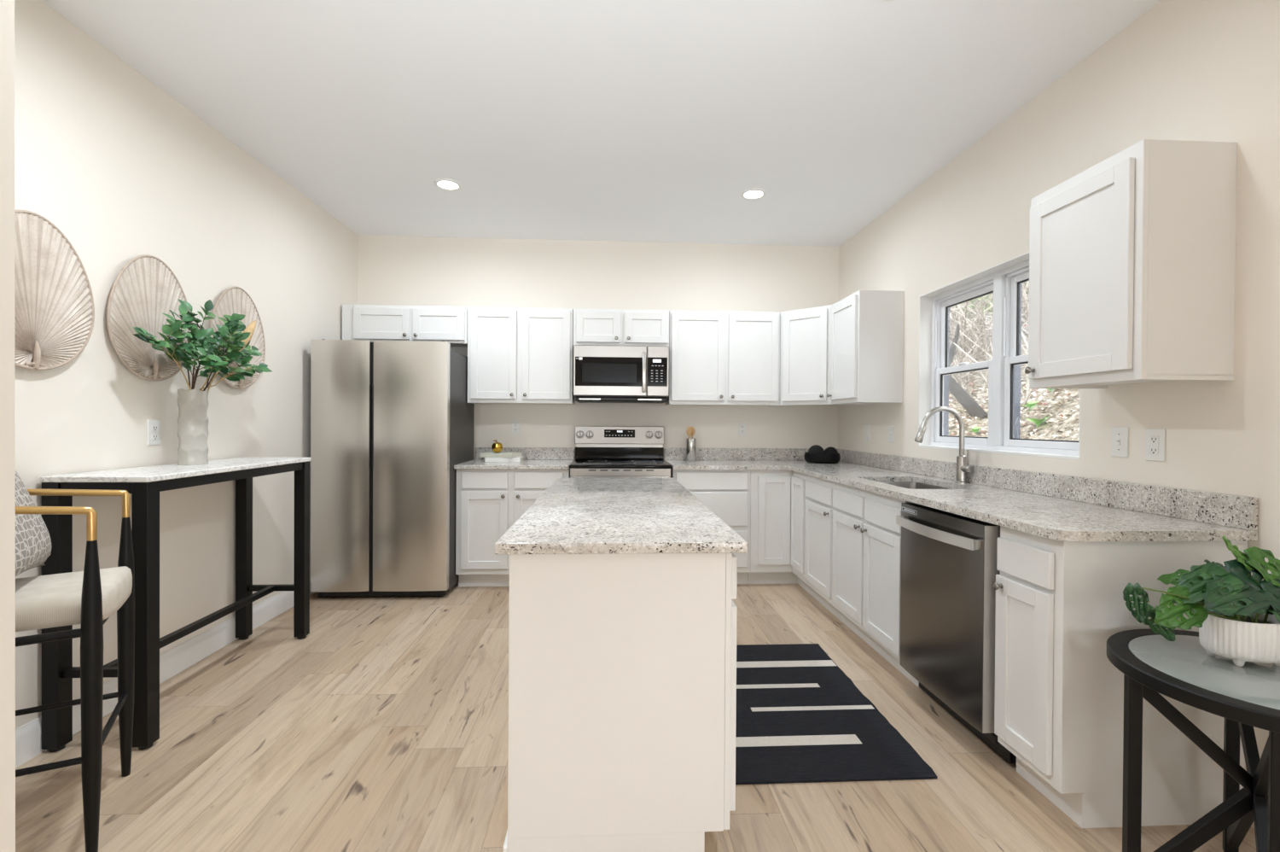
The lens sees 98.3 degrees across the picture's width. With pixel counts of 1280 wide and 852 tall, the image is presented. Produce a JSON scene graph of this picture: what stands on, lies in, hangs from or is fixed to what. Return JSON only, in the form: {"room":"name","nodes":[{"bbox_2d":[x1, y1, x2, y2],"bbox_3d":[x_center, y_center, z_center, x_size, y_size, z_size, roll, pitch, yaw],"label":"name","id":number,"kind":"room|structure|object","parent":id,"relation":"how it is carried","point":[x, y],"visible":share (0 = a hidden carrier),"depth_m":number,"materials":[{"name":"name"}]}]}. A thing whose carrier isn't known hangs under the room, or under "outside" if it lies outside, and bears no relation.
{"room":"kitchen","nodes":[
{"label":"kitchen","id":0,"kind":"room"},
{"bbox_2d":[0,0,15,851],"bbox_3d":[-1.768,-0.172,1.035,1.023,2.775,0.116,0,0,-3],"label":"wall","id":1,"kind":"structure","parent":0,"point":[7,7],"depth_m":1.10,"materials":[{"name":"paint"}]},
{"bbox_2d":[14,0,358,728],"bbox_3d":[-2.314,-0.187,2.781,0.120,2.775,3.660,0,0,-3],"label":"wall","id":2,"kind":"structure","parent":0,"point":[122,168],"depth_m":2.61,"materials":[{"name":"paint"}]},
{"bbox_2d":[14,209,94,370],"bbox_3d":[-2.178,-0.485,1.997,0.027,0.567,0.465,0,0,-3],"label":"fan","id":3,"kind":"object","parent":2,"relation":"attached to","point":[55,307],"visible":0.91,"depth_m":2.04,"materials":[{"name":"beige wicker"}]},
{"bbox_2d":[106,254,191,380],"bbox_3d":[-2.206,-0.489,2.519,0.027,0.567,0.465,0,0,-3],"label":"fan","id":4,"kind":"object","parent":2,"relation":"attached to","point":[146,287],"visible":0.75,"depth_m":2.47,"materials":[{"name":"beige wicker"}]},
{"bbox_2d":[147,419,160,445],"bbox_3d":[-2.239,0.030,2.553,0.009,0.117,0.072,0,0,-3],"label":"wall outlet","id":5,"kind":"object","parent":2,"relation":"attached to","point":[154,426],"visible":1,"depth_m":2.55,"materials":[{"name":"white plastic"}]},
{"bbox_2d":[151,424,157,439],"bbox_3d":[-2.236,0.030,2.553,0.002,0.068,0.034,0,0,-3],"label":"receptacle","id":6,"kind":"object","parent":5,"relation":"attached to","point":[154,427],"depth_m":2.55,"materials":[{"name":"white plastic"}]},
{"bbox_2d":[15,590,293,767],"bbox_3d":[-2.235,1.139,2.401,0.014,0.130,2.644,0,0,-3],"label":"baseboard","id":7,"kind":"structure","parent":2,"relation":"attached to","point":[28,736],"depth_m":2.71,"materials":[{"name":"paint"}]},
{"bbox_2d":[209,285,265,388],"bbox_3d":[-2.237,-0.493,3.098,0.027,0.567,0.465,0,0,-3],"label":"fan","id":8,"kind":"object","parent":2,"relation":"attached to","point":[234,299],"visible":0.5,"depth_m":3.12,"materials":[{"name":"beige wicker"}]},
{"bbox_2d":[357,234,839,459],"bbox_3d":[-0.297,-0.187,4.797,4.365,2.775,0.150,0,0,-3],"label":"wall","id":9,"kind":"structure","parent":0,"point":[392,270],"depth_m":4.72,"materials":[{"name":"paint"}]},
{"bbox_2d":[342,303,467,346],"bbox_3d":[-1.843,-0.797,4.454,0.958,0.290,0.360,0,0,-3],"label":"upper cabinet","id":10,"kind":"object","parent":9,"relation":"attached to","point":[372,322],"depth_m":4.31,"materials":[{"name":"paint"}]},
{"bbox_2d":[511,419,520,433],"bbox_3d":[-1.049,0.009,4.678,0.072,0.117,0.009,0,0,-3],"label":"wall outlet","id":11,"kind":"object","parent":9,"relation":"attached to","point":[515,424],"visible":1,"depth_m":4.68,"materials":[{"name":"white plastic"}]},
{"bbox_2d":[513,422,517,430],"bbox_3d":[-1.049,0.009,4.675,0.034,0.068,0.002,0,0,-3],"label":"receptacle","id":12,"kind":"object","parent":11,"relation":"attached to","point":[515,424],"depth_m":4.67,"materials":[{"name":"white plastic"}]},
{"bbox_2d":[467,306,575,404],"bbox_3d":[-0.953,-0.559,4.504,0.820,0.755,0.360,0,0,-3],"label":"upper cabinet","id":13,"kind":"object","parent":9,"relation":"attached to","point":[515,354],"visible":1,"depth_m":4.36,"materials":[{"name":"paint"}]},
{"bbox_2d":[476,447,574,459],"bbox_3d":[-0.968,0.232,4.676,0.822,0.101,0.020,0,0,-3],"label":"backsplash","id":14,"kind":"structure","parent":9,"relation":"attached to","point":[527,452],"depth_m":4.67,"materials":[{"name":"stone"}]},
{"bbox_2d":[573,308,669,346],"bbox_3d":[-0.155,-0.783,4.545,0.766,0.297,0.360,0,0,-3],"label":"upper cabinet","id":15,"kind":"object","parent":9,"relation":"attached to","point":[608,327],"visible":0.97,"depth_m":4.40,"materials":[{"name":"paint"}]},
{"bbox_2d":[573,344,669,402],"bbox_3d":[-0.156,-0.412,4.506,0.749,0.436,0.434,0,0,-3],"label":"microwave","id":16,"kind":"object","parent":15,"relation":"attached to","point":[602,373],"visible":1,"depth_m":4.33,"materials":[{"name":"silver metal"}]},
{"bbox_2d":[665,309,780,406],"bbox_3d":[0.679,-0.549,4.591,0.899,0.755,0.360,0,0,-3],"label":"upper cabinet","id":17,"kind":"object","parent":9,"relation":"attached to","point":[716,357],"visible":0.99,"depth_m":4.45,"materials":[{"name":"paint"}]},
{"bbox_2d":[738,421,746,435],"bbox_3d":[0.885,0.026,4.781,0.072,0.117,0.010,0,0,-3],"label":"wall outlet","id":18,"kind":"object","parent":9,"relation":"attached to","point":[741,426],"visible":1,"depth_m":4.78,"materials":[{"name":"white plastic"}]},
{"bbox_2d":[740,424,744,432],"bbox_3d":[0.885,0.026,4.778,0.034,0.068,0.004,0,0,-3],"label":"receptacle","id":19,"kind":"object","parent":18,"relation":"attached to","point":[741,426],"depth_m":4.78,"materials":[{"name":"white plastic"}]},
{"bbox_2d":[773,304,840,406],"bbox_3d":[1.441,-0.544,4.506,0.606,0.755,0.607,0,0,-3],"label":"upper cabinet","id":20,"kind":"object","parent":9,"relation":"attached to","point":[805,334],"visible":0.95,"depth_m":4.33,"materials":[{"name":"paint"}]},
{"bbox_2d":[41,0,1160,246],"bbox_3d":[-0.615,-1.605,-0.087,5.542,0.120,9.850,0,0,-3],"label":"ceiling","id":21,"kind":"structure","parent":0,"point":[615,120],"depth_m":2.60,"materials":[{"name":"paint"}]},
{"bbox_2d":[434,178,461,190],"bbox_3d":[-1.251,-1.569,3.606,0.170,0.007,0.170,0,0,-3],"label":"recessed light","id":22,"kind":"object","parent":21,"relation":"in","point":[448,184],"visible":1,"depth_m":3.60,"materials":[{"name":"white plastic"}]},
{"bbox_2d":[740,188,766,199],"bbox_3d":[0.763,-1.557,3.723,0.170,0.007,0.170,0,0,-3],"label":"recessed light","id":23,"kind":"object","parent":21,"relation":"in","point":[752,194],"visible":1,"depth_m":3.72,"materials":[{"name":"white plastic"}]},
{"bbox_2d":[15,581,1256,851],"bbox_3d":[-0.634,1.290,-0.068,5.542,0.120,9.850,0,0,-3],"label":"floor","id":24,"kind":"structure","parent":0,"point":[384,727],"depth_m":1.97,"materials":[{"name":"wood"}]},
{"bbox_2d":[15,488,135,851],"bbox_3d":[-1.825,0.684,1.619,0.476,1.055,0.491,0,0,-34],"label":"bar stool","id":25,"kind":"object","parent":24,"relation":"on","point":[88,597],"visible":1,"depth_m":1.55,"materials":[{"name":"black wood"}]},
{"bbox_2d":[15,470,52,576],"bbox_3d":[-1.873,0.257,1.582,0.220,0.395,0.423,0,0,-35],"label":"cushion","id":26,"kind":"object","parent":25,"relation":"on","point":[33,546],"visible":0.59,"depth_m":1.63,"materials":[{"name":"grey fabric"}]},
{"bbox_2d":[39,456,311,751],"bbox_3d":[-2.045,0.693,2.603,0.380,1.022,1.127,0,0,-3],"label":"bar table","id":27,"kind":"object","parent":24,"relation":"on","point":[145,483],"visible":0.95,"depth_m":2.09,"materials":[{"name":"black wood"}]},
{"bbox_2d":[177,388,208,465],"bbox_3d":[-2.108,0.004,2.613,0.115,0.354,0.115,0,0,-3],"label":"vase","id":28,"kind":"object","parent":27,"relation":"on","point":[193,404],"visible":1,"depth_m":2.57,"materials":[{"name":"ceramic"}]},
{"bbox_2d":[133,320,195,389],"bbox_3d":[-2.057,-0.201,2.435,0.175,0.507,0.366,0,0,-3],"label":"leafy branch","id":29,"kind":"object","parent":28,"relation":"in","point":[142,334],"visible":0.91,"depth_m":2.39,"materials":[{"name":"green plant"}]},
{"bbox_2d":[161,303,207,388],"bbox_3d":[-2.051,-0.251,2.498,0.146,0.606,0.270,0,0,-3],"label":"leafy branch","id":30,"kind":"object","parent":28,"relation":"in","point":[199,336],"visible":0.45,"depth_m":2.51,"materials":[{"name":"green plant"}]},
{"bbox_2d":[178,299,218,389],"bbox_3d":[-2.075,-0.275,2.598,0.129,0.652,0.149,0,0,-3],"label":"leafy branch","id":31,"kind":"object","parent":28,"relation":"in","point":[208,305],"visible":0.69,"depth_m":2.61,"materials":[{"name":"green plant"}]},
{"bbox_2d":[174,342,228,389],"bbox_3d":[-1.990,-0.157,2.506,0.194,0.420,0.269,0,0,-25],"label":"leafy branch","id":32,"kind":"object","parent":28,"relation":"in","point":[205,360],"visible":0.98,"depth_m":2.48,"materials":[{"name":"green plant"}]},
{"bbox_2d":[193,313,245,389],"bbox_3d":[-2.097,-0.270,2.763,0.164,0.640,0.318,0,0,-3],"label":"leafy branch","id":33,"kind":"object","parent":28,"relation":"in","point":[233,320],"visible":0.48,"depth_m":2.79,"materials":[{"name":"green plant"}]},
{"bbox_2d":[200,321,245,390],"bbox_3d":[-2.036,-0.235,2.728,0.164,0.572,0.198,0,0,-3],"label":"leafy branch","id":34,"kind":"object","parent":28,"relation":"in","point":[232,334],"visible":0.37,"depth_m":2.72,"materials":[{"name":"green plant"}]},
{"bbox_2d":[203,325,250,390],"bbox_3d":[-1.978,-0.214,2.639,0.162,0.531,0.183,1,0,36],"label":"leafy branch","id":35,"kind":"object","parent":28,"relation":"in","point":[233,349],"visible":0.77,"depth_m":2.64,"materials":[{"name":"green plant"}]},
{"bbox_2d":[207,320,255,393],"bbox_3d":[-2.011,-0.251,2.704,0.046,0.566,0.234,1,1,44],"label":"grass stem","id":36,"kind":"object","parent":28,"relation":"in","point":[251,327],"visible":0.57,"depth_m":2.75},
{"bbox_2d":[202,340,261,390],"bbox_3d":[-2.071,-0.196,2.819,0.167,0.493,0.441,0,0,-3],"label":"leafy branch","id":37,"kind":"object","parent":28,"relation":"in","point":[247,351],"visible":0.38,"depth_m":2.88,"materials":[{"name":"green plant"}]},
{"bbox_2d":[199,355,271,389],"bbox_3d":[-2.034,-0.150,2.782,0.164,0.401,0.345,1,0,32],"label":"leafy branch","id":38,"kind":"object","parent":28,"relation":"in","point":[237,373],"visible":0.94,"depth_m":2.79,"materials":[{"name":"green plant"}]},
{"bbox_2d":[310,338,474,597],"bbox_3d":[-1.811,0.297,4.188,0.916,1.795,0.789,0,0,-3],"label":"refrigerator","id":39,"kind":"object","parent":24,"relation":"on","point":[392,421],"visible":0.91,"depth_m":3.80,"materials":[{"name":"silver metal"}]},
{"bbox_2d":[455,467,570,586],"bbox_3d":[-0.955,0.757,4.362,0.820,0.884,0.658,0,0,-3],"label":"base cabinet","id":40,"kind":"object","parent":24,"relation":"on","point":[489,502],"visible":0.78,"depth_m":4.06,"materials":[{"name":"paint"}]},
{"bbox_2d":[453,447,574,469],"bbox_3d":[-0.957,0.249,4.365,0.834,0.131,0.643,0,0,-3],"label":"countertop","id":41,"kind":"structure","parent":40,"relation":"on","point":[534,457],"depth_m":4.51,"materials":[{"name":"stone"}]},
{"bbox_2d":[484,456,523,461],"bbox_3d":[-1.084,0.266,4.447,0.272,0.033,0.200,0,0,-3],"label":"book","id":42,"kind":"object","parent":41,"relation":"on","point":[519,458],"visible":0.88,"depth_m":4.35,"materials":[{"name":"paper"}]},
{"bbox_2d":[480,451,522,457],"bbox_3d":[-1.114,0.232,4.458,0.272,0.033,0.200,0,0,12],"label":"book","id":43,"kind":"object","parent":42,"relation":"on","point":[491,454],"visible":1,"depth_m":4.37,"materials":[{"name":"paper"}]},
{"bbox_2d":[491,439,502,453],"bbox_3d":[-1.146,0.162,4.448,0.089,0.106,0.089,0,0,-3],"label":"apple","id":44,"kind":"object","parent":43,"relation":"on","point":[497,446],"visible":1,"depth_m":4.42,"materials":[{"name":"gold metal"}]},
{"bbox_2d":[502,552,737,851],"bbox_3d":[-0.078,0.776,2.331,0.668,0.884,1.661,0,0,-3],"label":"kitchen island","id":45,"kind":"object","parent":24,"relation":"on","point":[622,667],"visible":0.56,"depth_m":1.50,"materials":[{"name":"paint"}]},
{"bbox_2d":[494,477,747,553],"bbox_3d":[-0.092,0.318,2.331,0.672,0.030,1.729,0,0,-3],"label":"island countertop","id":46,"kind":"structure","parent":45,"relation":"on","point":[573,514],"depth_m":1.77,"materials":[{"name":"stone"}]},
{"bbox_2d":[569,425,671,477],"bbox_3d":[-0.159,0.605,4.355,0.752,1.200,0.709,0,0,-3],"label":"range","id":47,"kind":"object","parent":24,"relation":"on","point":[631,451],"visible":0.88,"depth_m":4.64,"materials":[{"name":"silver metal"}]},
{"bbox_2d":[569,459,671,468],"bbox_3d":[-0.157,0.296,4.366,0.752,0.025,0.612,0,0,-3],"label":"cooktop","id":48,"kind":"object","parent":47,"relation":"in","point":[577,463],"depth_m":4.14,"materials":[{"name":"black glass"}]},
{"bbox_2d":[670,468,750,583],"bbox_3d":[0.522,0.766,4.455,0.590,0.884,0.628,0,0,-3],"label":"base cabinet","id":49,"kind":"object","parent":24,"relation":"on","point":[726,492],"visible":0.48,"depth_m":4.15,"materials":[{"name":"paint"}]},
{"bbox_2d":[747,469,815,598],"bbox_3d":[1.285,0.772,4.355,0.918,0.884,0.910,0,0,-3],"label":"base cabinet","id":50,"kind":"object","parent":24,"relation":"on","point":[777,505],"visible":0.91,"depth_m":4.17,"materials":[{"name":"paint"}]},
{"bbox_2d":[664,448,1258,541],"bbox_3d":[1.051,0.269,3.221,1.513,0.131,3.143,0,0,-3],"label":"countertop","id":51,"kind":"structure","parent":50,"relation":"on","point":[1059,507],"depth_m":2.24,"materials":[{"name":"stone"}]},
{"bbox_2d":[686,438,696,460],"bbox_3d":[0.428,0.199,4.648,0.084,0.185,0.084,0,0,-3],"label":"utensil crock","id":52,"kind":"object","parent":51,"relation":"on","point":[690,443],"visible":0.98,"depth_m":4.61,"materials":[{"name":"silver metal"}]},
{"bbox_2d":[686,426,692,438],"bbox_3d":[0.411,0.143,4.630,0.053,0.278,0.018,0,0,-18],"label":"wooden spoon","id":53,"kind":"object","parent":52,"relation":"in","point":[689,431],"visible":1,"depth_m":4.62,"materials":[{"name":"brown wood"}]},
{"bbox_2d":[691,426,695,438],"bbox_3d":[0.438,0.143,4.660,0.053,0.278,0.014,0,0,17],"label":"wooden spoon","id":54,"kind":"object","parent":52,"relation":"in","point":[692,427],"visible":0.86,"depth_m":4.65,"materials":[{"name":"brown wood"}]},
{"bbox_2d":[803,451,840,463],"bbox_3d":[1.486,0.258,4.520,0.280,0.081,0.280,0,0,-3],"label":"bowl","id":55,"kind":"object","parent":51,"relation":"on","point":[810,457],"visible":0.91,"depth_m":4.40,"materials":[{"name":"black ceramic"}]},
{"bbox_2d":[808,444,824,453],"bbox_3d":[1.430,0.217,4.495,0.126,0.126,0.126,0,0,-3],"label":"decorative ball","id":56,"kind":"object","parent":55,"relation":"in","point":[816,448],"visible":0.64,"depth_m":4.45,"materials":[{"name":"black wicker"}]},
{"bbox_2d":[824,446,837,453],"bbox_3d":[1.548,0.225,4.493,0.112,0.112,0.112,0,0,-3],"label":"decorative ball","id":57,"kind":"object","parent":55,"relation":"in","point":[829,450],"visible":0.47,"depth_m":4.46,"materials":[{"name":"black wicker"}]},
{"bbox_2d":[878,481,951,488],"bbox_3d":[1.499,0.438,3.046,0.425,0.196,0.673,0,0,-3],"label":"sink","id":58,"kind":"object","parent":51,"relation":"in","point":[912,485],"visible":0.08,"depth_m":3.36,"materials":[{"name":"metal"}]},
{"bbox_2d":[914,406,971,482],"bbox_3d":[1.649,0.101,3.009,0.293,0.417,0.102,0,0,-3],"label":"faucet","id":59,"kind":"object","parent":51,"relation":"on","point":[962,462],"visible":1,"depth_m":3.02,"materials":[{"name":"silver metal"}]},
{"bbox_2d":[804,474,844,623],"bbox_3d":[1.457,0.778,3.665,0.648,0.884,0.484,0,0,-3],"label":"base cabinet","id":60,"kind":"object","parent":24,"relation":"on","point":[818,526],"visible":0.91,"depth_m":3.62,"materials":[{"name":"paint"}]},
{"bbox_2d":[735,643,937,784],"bbox_3d":[0.645,1.216,2.485,0.756,0.009,1.157,0,0,-3],"label":"rug","id":61,"kind":"object","parent":24,"relation":"on","point":[800,718],"visible":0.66,"depth_m":2.23,"materials":[{"name":"black fabric"}]},
{"bbox_2d":[832,482,919,686],"bbox_3d":[1.492,0.782,3.014,0.648,0.884,0.816,0,0,-3],"label":"base cabinet","id":62,"kind":"object","parent":24,"relation":"on","point":[866,558],"visible":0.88,"depth_m":2.92,"materials":[{"name":"paint"}]},
{"bbox_2d":[896,501,1016,763],"bbox_3d":[1.502,0.791,2.294,0.688,0.876,0.593,0,0,-3],"label":"dishwasher","id":63,"kind":"object","parent":24,"relation":"on","point":[948,571],"visible":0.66,"depth_m":2.16,"materials":[{"name":"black metal"}]},
{"bbox_2d":[991,525,1248,827],"bbox_3d":[1.555,0.790,1.843,0.648,0.884,0.277,0,0,-3],"label":"base cabinet","id":64,"kind":"object","parent":24,"relation":"on","point":[1059,701],"visible":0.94,"depth_m":1.71,"materials":[{"name":"paint"}]},
{"bbox_2d":[1106,628,1279,851],"bbox_3d":[1.550,0.925,1.388,0.588,0.620,0.588,0,0,-3],"label":"side table","id":65,"kind":"object","parent":24,"relation":"on","point":[1248,695],"visible":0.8,"depth_m":1.41,"materials":[{"name":"black wood"}]},
{"bbox_2d":[1122,535,1279,666],"bbox_3d":[1.525,0.451,1.476,0.495,0.325,0.258,0,0,-3],"label":"monstera","id":66,"kind":"object","parent":65,"relation":"on","point":[1248,629],"visible":1,"depth_m":1.44,"materials":[{"name":"plant"}]},
{"bbox_2d":[837,0,1279,827],"bbox_3d":[2.061,-0.141,0.091,0.160,2.775,9.500,0,0,-3],"label":"wall","id":67,"kind":"structure","parent":0,"point":[1183,70],"depth_m":2.06,"materials":[{"name":"paint"}]},
{"bbox_2d":[826,290,904,404],"bbox_3d":[1.595,-0.539,3.974,0.360,0.755,0.466,0,0,-3],"label":"upper cabinet","id":68,"kind":"object","parent":67,"relation":"attached to","point":[867,326],"visible":1,"depth_m":3.75,"materials":[{"name":"paint"}]},
{"bbox_2d":[864,424,869,440],"bbox_3d":[1.746,0.054,4.272,0.017,0.117,0.072,0,0,-3],"label":"light switch","id":69,"kind":"object","parent":67,"relation":"attached to","point":[866,427],"visible":1,"depth_m":4.26,"materials":[{"name":"white plastic"}]},
{"bbox_2d":[888,425,894,442],"bbox_3d":[1.766,0.057,3.905,0.017,0.117,0.072,0,0,-3],"label":"light switch","id":70,"kind":"object","parent":67,"relation":"attached to","point":[891,428],"visible":1,"depth_m":3.90,"materials":[{"name":"white plastic"}]},
{"bbox_2d":[918,251,1081,459],"bbox_3d":[1.866,-0.345,2.951,0.076,0.968,1.229,0,0,-3],"label":"trim","id":71,"kind":"structure","parent":67,"relation":"attached to","point":[925,299],"depth_m":3.56,"materials":[{"name":"paint"}]},
{"bbox_2d":[930,259,1078,455],"bbox_3d":[1.956,-0.345,2.956,0.114,0.968,1.229,0,0,-3],"label":"window","id":72,"kind":"structure","parent":67,"relation":"in","point":[1005,284],"depth_m":2.95,"materials":[{"name":"plastic"}]},
{"bbox_2d":[1111,426,1128,457],"bbox_3d":[1.860,0.062,2.154,0.017,0.117,0.072,0,0,-3],"label":"light switch","id":73,"kind":"object","parent":67,"relation":"attached to","point":[1119,434],"visible":1,"depth_m":2.15,"materials":[{"name":"white plastic"}]},
{"bbox_2d":[1024,139,1237,389],"bbox_3d":[1.701,-0.525,1.984,0.362,0.755,0.467,0,0,-3],"label":"upper cabinet","id":74,"kind":"object","parent":67,"relation":"attached to","point":[1132,254],"visible":1,"depth_m":1.76,"materials":[{"name":"paint"}]},
{"bbox_2d":[1145,428,1165,461],"bbox_3d":[1.871,0.069,2.014,0.010,0.117,0.072,0,0,-3],"label":"wall outlet","id":75,"kind":"object","parent":67,"relation":"attached to","point":[1154,438],"visible":1,"depth_m":2.01,"materials":[{"name":"white plastic"}]},
{"bbox_2d":[1149,435,1158,453],"bbox_3d":[1.868,0.069,2.013,0.004,0.068,0.034,0,0,-3],"label":"receptacle","id":76,"kind":"object","parent":75,"relation":"attached to","point":[1154,439],"depth_m":2.01,"materials":[{"name":"white plastic"}]},
{"bbox_2d":[1198,610,1279,666],"bbox_3d":[1.586,0.555,1.455,0.195,0.119,0.144,0,0,-3],"label":"planter","id":77,"kind":"object","parent":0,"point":[1241,638],"depth_m":1.41,"materials":[{"name":"ceramic"}]},
{"label":"outside","id":78,"kind":"structure","parent":0,"visible":0},
{"bbox_2d":[948,289,1079,440],"bbox_3d":[9.036,-3.082,15.217,15.000,8.564,36.000,0,0,-3],"label":"ground","id":79,"kind":"structure","parent":78,"point":[1074,434],"depth_m":5.64,"materials":[{"name":"beige soil"}]},
{"bbox_2d":[948,324,988,419],"bbox_3d":[3.901,-0.942,7.247,0.655,1.864,1.873,0,0,7],"label":"trunk","id":80,"kind":"object","parent":79,"relation":"on","point":[972,407],"visible":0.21,"depth_m":6.67,"materials":[{"name":"grey plant"}]},
{"bbox_2d":[956,294,993,344],"bbox_3d":[6.701,-2.353,10.758,1.206,1.548,1.350,0,0,-3],"label":"shrub","id":81,"kind":"object","parent":79,"relation":"on","point":[992,300],"visible":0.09,"depth_m":10.78,"materials":[{"name":"grey plant"}]},
{"bbox_2d":[970,425,981,433],"bbox_3d":[3.572,0.059,5.907,0.148,0.114,0.133,0,0,-3],"label":"seedling","id":82,"kind":"object","parent":79,"relation":"on","point":[974,428],"visible":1,"depth_m":5.91,"materials":[{"name":"green plant"}]},
{"bbox_2d":[948,280,1033,407],"bbox_3d":[7.117,-2.376,12.110,5.613,4.459,14.873,0,0,19],"label":"trees","id":83,"kind":"object","parent":79,"relation":"on","point":[965,331],"visible":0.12,"depth_m":8.67,"materials":[{"name":"white plant"}]},
{"bbox_2d":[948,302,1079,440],"bbox_3d":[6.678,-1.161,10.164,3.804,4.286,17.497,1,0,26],"label":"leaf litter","id":84,"kind":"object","parent":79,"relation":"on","point":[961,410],"visible":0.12,"depth_m":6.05,"materials":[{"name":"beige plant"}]},
{"bbox_2d":[1022,280,1029,322],"bbox_3d":[7.381,-2.919,10.653,1.600,1.852,1.392,0,0,-33],"label":"shrub","id":85,"kind":"object","parent":79,"relation":"on","point":[1027,288],"visible":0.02,"depth_m":10.72,"materials":[{"name":"grey plant"}]},
{"bbox_2d":[1021,400,1038,410],"bbox_3d":[4.144,-0.207,5.877,0.192,0.131,0.178,0,0,-3],"label":"seedling","id":86,"kind":"object","parent":79,"relation":"on","point":[1031,403],"visible":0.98,"depth_m":5.87,"materials":[{"name":"green plant"}]},
{"bbox_2d":[1027,416,1048,427],"bbox_3d":[3.836,-0.032,5.337,0.200,0.130,0.217,0,0,-3],"label":"seedling","id":87,"kind":"object","parent":79,"relation":"on","point":[1037,421],"visible":0.97,"depth_m":5.33,"materials":[{"name":"green plant"}]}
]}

